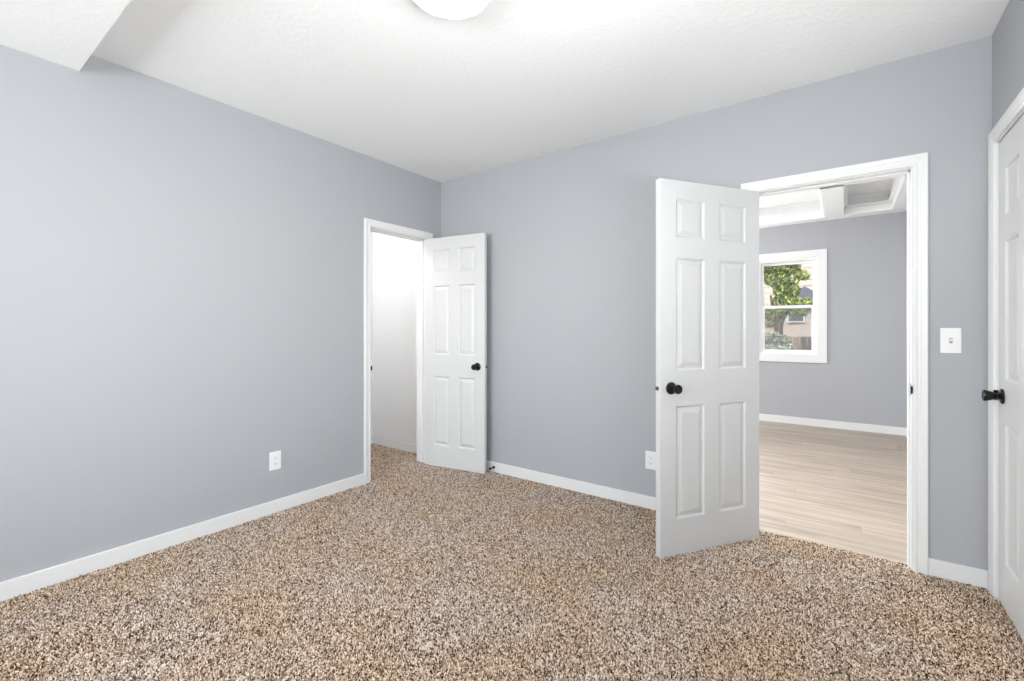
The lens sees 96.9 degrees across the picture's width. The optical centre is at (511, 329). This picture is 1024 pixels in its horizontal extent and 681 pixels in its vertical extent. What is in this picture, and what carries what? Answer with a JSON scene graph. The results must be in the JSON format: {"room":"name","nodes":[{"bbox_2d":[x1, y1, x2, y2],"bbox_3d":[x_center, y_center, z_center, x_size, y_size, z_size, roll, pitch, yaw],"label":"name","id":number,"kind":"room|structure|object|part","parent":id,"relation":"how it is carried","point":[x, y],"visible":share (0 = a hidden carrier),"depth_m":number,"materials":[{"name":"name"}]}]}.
{"room":"empty bedroom","nodes":[
{"label":"empty bedroom","id":0,"kind":"room"},
{"bbox_2d":[0,44,440,581],"bbox_3d":[-2.308,-0.080,2.118,0.115,2.600,5.400,0,0,36],"label":"wall","id":1,"kind":"structure","parent":0,"point":[182,270],"depth_m":2.52,"materials":[{"name":"grey paint"}]},
{"bbox_2d":[0,473,364,601],"bbox_3d":[-2.506,1.177,1.737,0.015,0.086,4.552,0,0,36],"label":"baseboard","id":2,"kind":"structure","parent":1,"relation":"attached to","point":[37,580],"depth_m":2.49,"materials":[{"name":"white paint"}]},
{"bbox_2d":[269,450,280,470],"bbox_3d":[-1.574,0.873,3.017,0.009,0.122,0.076,0,0,36],"label":"wall outlet","id":3,"kind":"object","parent":1,"relation":"attached to","point":[274,457],"visible":1,"depth_m":3.01,"materials":[{"name":"white plastic"}]},
{"bbox_2d":[364,218,432,483],"bbox_3d":[-1.000,0.171,3.907,0.153,2.099,0.729,0,0,36],"label":"door frame","id":4,"kind":"structure","parent":1,"relation":"attached to","point":[370,225],"depth_m":3.76,"materials":[{"name":"white paint"}]},
{"bbox_2d":[371,232,372,435],"bbox_3d":[-2.053,-0.080,4.199,0.120,2.840,1.740,0,0,36],"label":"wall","id":5,"kind":"structure","parent":0,"point":[371,232],"depth_m":4.86,"materials":[{"name":"white paint"}]},
{"bbox_2d":[0,420,1023,680],"bbox_3d":[-0.217,1.280,2.985,5.236,0.120,9.270,0,0,36],"label":"floor","id":6,"kind":"structure","parent":0,"point":[843,489],"depth_m":3.13,"materials":[{"name":"brown wood"}]},
{"bbox_2d":[0,444,1023,680],"bbox_3d":[-0.566,1.215,2.176,4.624,0.011,3.362,0,0,36],"label":"carpet","id":7,"kind":"object","parent":6,"relation":"on","point":[409,472],"visible":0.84,"depth_m":2.00,"materials":[{"name":"beige carpet"}]},
{"bbox_2d":[91,0,1008,181],"bbox_3d":[-0.803,-1.440,1.016,3.616,0.120,5.400,0,0,36],"label":"ceiling","id":8,"kind":"structure","parent":0,"point":[398,83],"depth_m":2.29,"materials":[{"name":"white paint"}]},
{"bbox_2d":[0,0,129,70],"bbox_3d":[-1.540,-1.330,0.008,3.616,0.101,2.902,0,0,36],"label":"soffit","id":9,"kind":"structure","parent":8,"relation":"attached to","point":[66,33],"depth_m":1.92,"materials":[{"name":"white paint"}]},
{"bbox_2d":[413,0,489,18],"bbox_3d":[-0.244,-1.341,1.777,0.328,0.078,0.328,0,0,36],"label":"ceiling light","id":10,"kind":"object","parent":8,"relation":"attached to","point":[449,9],"visible":1,"depth_m":1.84,"materials":[{"name":"white paint"}]},
{"bbox_2d":[373,35,991,569],"bbox_3d":[0.282,-0.180,3.642,5.266,3.040,0.120,0,0,36],"label":"wall","id":11,"kind":"structure","parent":0,"point":[571,232],"depth_m":3.14,"materials":[{"name":"grey paint"}]},
{"bbox_2d":[373,436,416,453],"bbox_3d":[-1.138,1.180,4.598,0.885,0.080,0.014,0,0,36],"label":"baseboard","id":12,"kind":"structure","parent":11,"relation":"attached to","point":[406,447],"depth_m":4.63,"materials":[{"name":"white paint"}]},
{"bbox_2d":[425,233,486,473],"bbox_3d":[-0.496,0.200,3.949,0.644,2.020,0.159,0,0,27],"label":"door","id":13,"kind":"structure","parent":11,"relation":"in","point":[455,266],"depth_m":3.93,"materials":[{"name":"white paint"}]},
{"bbox_3d":[-0.308,0.315,3.793,0.050,0.050,0.052,0,0,27],"label":"knob","id":14,"kind":"part","parent":13,"relation":"part of","materials":[{"name":"black metal"}]},
{"bbox_2d":[487,460,655,509],"bbox_3d":[0.365,1.177,3.498,2.534,0.086,0.015,0,0,36],"label":"baseboard","id":15,"kind":"structure","parent":11,"relation":"attached to","point":[645,501],"depth_m":3.40,"materials":[{"name":"white paint"}]},
{"bbox_2d":[645,451,655,469],"bbox_3d":[0.942,0.889,3.079,0.076,0.122,0.009,0,0,36],"label":"wall outlet","id":16,"kind":"object","parent":11,"relation":"attached to","point":[650,457],"visible":0.86,"depth_m":3.08,"materials":[{"name":"white plastic"}]},
{"bbox_2d":[655,178,758,558],"bbox_3d":[1.106,0.207,2.542,0.722,2.022,0.159,0,0,-20],"label":"door","id":17,"kind":"structure","parent":11,"relation":"in","point":[707,387],"depth_m":2.52,"materials":[{"name":"white paint"}]},
{"bbox_3d":[0.864,0.315,2.397,0.050,0.050,0.052,0,0,-20],"label":"knob","id":18,"kind":"part","parent":17,"relation":"part of","materials":[{"name":"black metal"}]},
{"bbox_2d":[741,152,927,574],"bbox_3d":[1.767,0.174,2.556,0.842,2.107,0.156,0,0,36],"label":"door frame","id":19,"kind":"structure","parent":11,"relation":"attached to","point":[917,172],"depth_m":2.28,"materials":[{"name":"white paint"}]},
{"bbox_2d":[940,328,961,352],"bbox_3d":[2.133,0.054,2.203,0.076,0.123,0.017,0,0,36],"label":"light switch","id":20,"kind":"object","parent":11,"relation":"attached to","point":[950,338],"visible":1,"depth_m":2.20,"materials":[{"name":"white plastic"}]},
{"bbox_2d":[928,558,987,588],"bbox_3d":[2.157,1.177,2.187,0.222,0.086,0.015,0,0,36],"label":"baseboard","id":21,"kind":"structure","parent":11,"relation":"attached to","point":[959,573],"depth_m":2.18,"materials":[{"name":"white paint"}]},
{"bbox_2d":[764,263,812,346],"bbox_3d":[10.387,-2.830,16.619,3.958,9.000,6.000,0,0,36],"label":"sky","id":22,"kind":"structure","parent":0,"point":[808,283],"depth_m":14.53,"materials":[{"name":"white"}]},
{"bbox_2d":[759,178,893,208],"bbox_3d":[1.375,-1.640,5.240,5.142,0.120,3.750,0,0,36],"label":"ceiling","id":23,"kind":"structure","parent":0,"point":[880,185],"depth_m":5.31,"materials":[{"name":"white paint"}]},
{"bbox_2d":[759,191,906,227],"bbox_3d":[2.414,-1.472,6.662,5.140,0.215,0.229,0,0,36],"label":"ceiling beam","id":24,"kind":"structure","parent":23,"relation":"attached to","point":[876,203],"depth_m":5.58,"materials":[{"name":"white paint"}]},
{"bbox_2d":[818,185,847,216],"bbox_3d":[2.902,-1.472,4.126,0.256,0.215,3.355,0,0,36],"label":"ceiling beam","id":25,"kind":"structure","parent":23,"relation":"attached to","point":[833,199],"depth_m":4.84,"materials":[{"name":"white paint"}]},
{"bbox_2d":[759,175,906,197],"bbox_3d":[1.492,-1.472,5.402,5.140,0.215,0.258,0,0,36],"label":"ceiling beam","id":26,"kind":"structure","parent":23,"relation":"attached to","point":[903,175],"depth_m":4.27,"materials":[{"name":"white paint"}]},
{"bbox_2d":[889,176,906,208],"bbox_3d":[3.380,-1.472,3.777,0.174,0.215,3.355,0,0,36],"label":"ceiling beam","id":27,"kind":"structure","parent":23,"relation":"attached to","point":[898,196],"depth_m":4.71,"materials":[{"name":"white paint"}]},
{"bbox_2d":[759,211,906,427],"bbox_3d":[2.568,-0.180,6.765,5.266,3.040,0.120,0,0,36],"label":"wall","id":28,"kind":"structure","parent":0,"point":[863,379],"depth_m":5.51,"materials":[{"name":"grey paint"}]},
{"bbox_2d":[759,249,826,362],"bbox_3d":[3.631,-0.292,5.976,0.855,1.435,0.138,0,0,36],"label":"window","id":29,"kind":"structure","parent":28,"relation":"in","point":[818,257],"depth_m":5.81,"materials":[{"name":"white paint"}]},
{"bbox_3d":[3.627,-0.006,5.970,0.611,0.618,0.028,0,0,36],"label":"sash","id":30,"kind":"part","parent":29,"relation":"part of","materials":[{"name":"white plastic"}]},
{"bbox_3d":[3.646,-0.579,5.996,0.611,0.618,0.028,0,0,36],"label":"sash","id":31,"kind":"part","parent":29,"relation":"part of","materials":[{"name":"white plastic"}]},
{"bbox_2d":[759,414,904,435],"bbox_3d":[2.472,1.182,6.752,5.128,0.092,0.014,0,0,36],"label":"baseboard","id":32,"kind":"structure","parent":28,"relation":"attached to","point":[762,417],"depth_m":5.62,"materials":[{"name":"white paint"}]},
{"bbox_2d":[992,0,1023,137],"bbox_3d":[0.705,-0.080,-0.087,0.120,2.600,5.400,0,0,36],"label":"wall","id":33,"kind":"structure","parent":0,"point":[1008,35],"depth_m":1.93,"materials":[{"name":"grey paint"}]},
{"bbox_2d":[982,114,1023,641],"bbox_3d":[2.009,0.191,1.760,0.159,2.058,0.728,0,0,36],"label":"door","id":34,"kind":"structure","parent":33,"relation":"in","point":[1010,395],"depth_m":1.89,"materials":[{"name":"white paint"}]},
{"bbox_3d":[2.131,0.295,2.017,0.052,0.050,0.050,0,0,36],"label":"knob","id":35,"kind":"part","parent":34,"relation":"part of","materials":[{"name":"black metal"}]},
{"bbox_2d":[988,88,1023,597],"bbox_3d":[2.032,0.155,1.742,0.138,2.129,0.834,0,0,36],"label":"door frame","id":36,"kind":"structure","parent":33,"relation":"attached to","point":[1015,109],"depth_m":2.07,"materials":[{"name":"white paint"}]},
{"label":"outside","id":37,"kind":"structure","parent":0,"visible":0},
{"bbox_3d":[12.383,1.720,22.098,50.000,0.100,35.800,0,0,36],"label":"lawn","id":38,"kind":"structure","parent":37,"visible":0},
{"bbox_2d":[765,330,793,349],"bbox_3d":[4.785,0.846,8.207,0.570,1.661,0.404,0,0,36],"label":"flowering shrub","id":39,"kind":"object","parent":38,"relation":"on","point":[774,340],"visible":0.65,"depth_m":8.14,"materials":[{"name":"green plant"}]},
{"bbox_2d":[764,264,812,349],"bbox_3d":[5.654,-0.175,9.551,1.222,3.694,0.791,0,0,36],"label":"leafy tree","id":40,"kind":"object","parent":38,"relation":"on","point":[783,288],"visible":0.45,"depth_m":9.43,"materials":[{"name":"green plant"}]},
{"bbox_2d":[783,336,810,349],"bbox_3d":[6.983,0.903,10.597,1.580,1.473,0.060,0,0,36],"label":"fence","id":41,"kind":"object","parent":38,"relation":"on","point":[805,342],"visible":0.09,"depth_m":10.68,"materials":[{"name":"grey wood"}]},
{"bbox_2d":[783,286,812,349],"bbox_3d":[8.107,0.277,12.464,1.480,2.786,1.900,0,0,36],"label":"house","id":42,"kind":"structure","parent":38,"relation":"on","point":[794,326],"depth_m":11.87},
{"bbox_3d":[7.442,-0.455,11.894,0.320,0.470,0.015,0,0,36],"label":"pane","id":43,"kind":"part","parent":42,"relation":"part of","materials":[{"name":"grey glass"}]}
]}

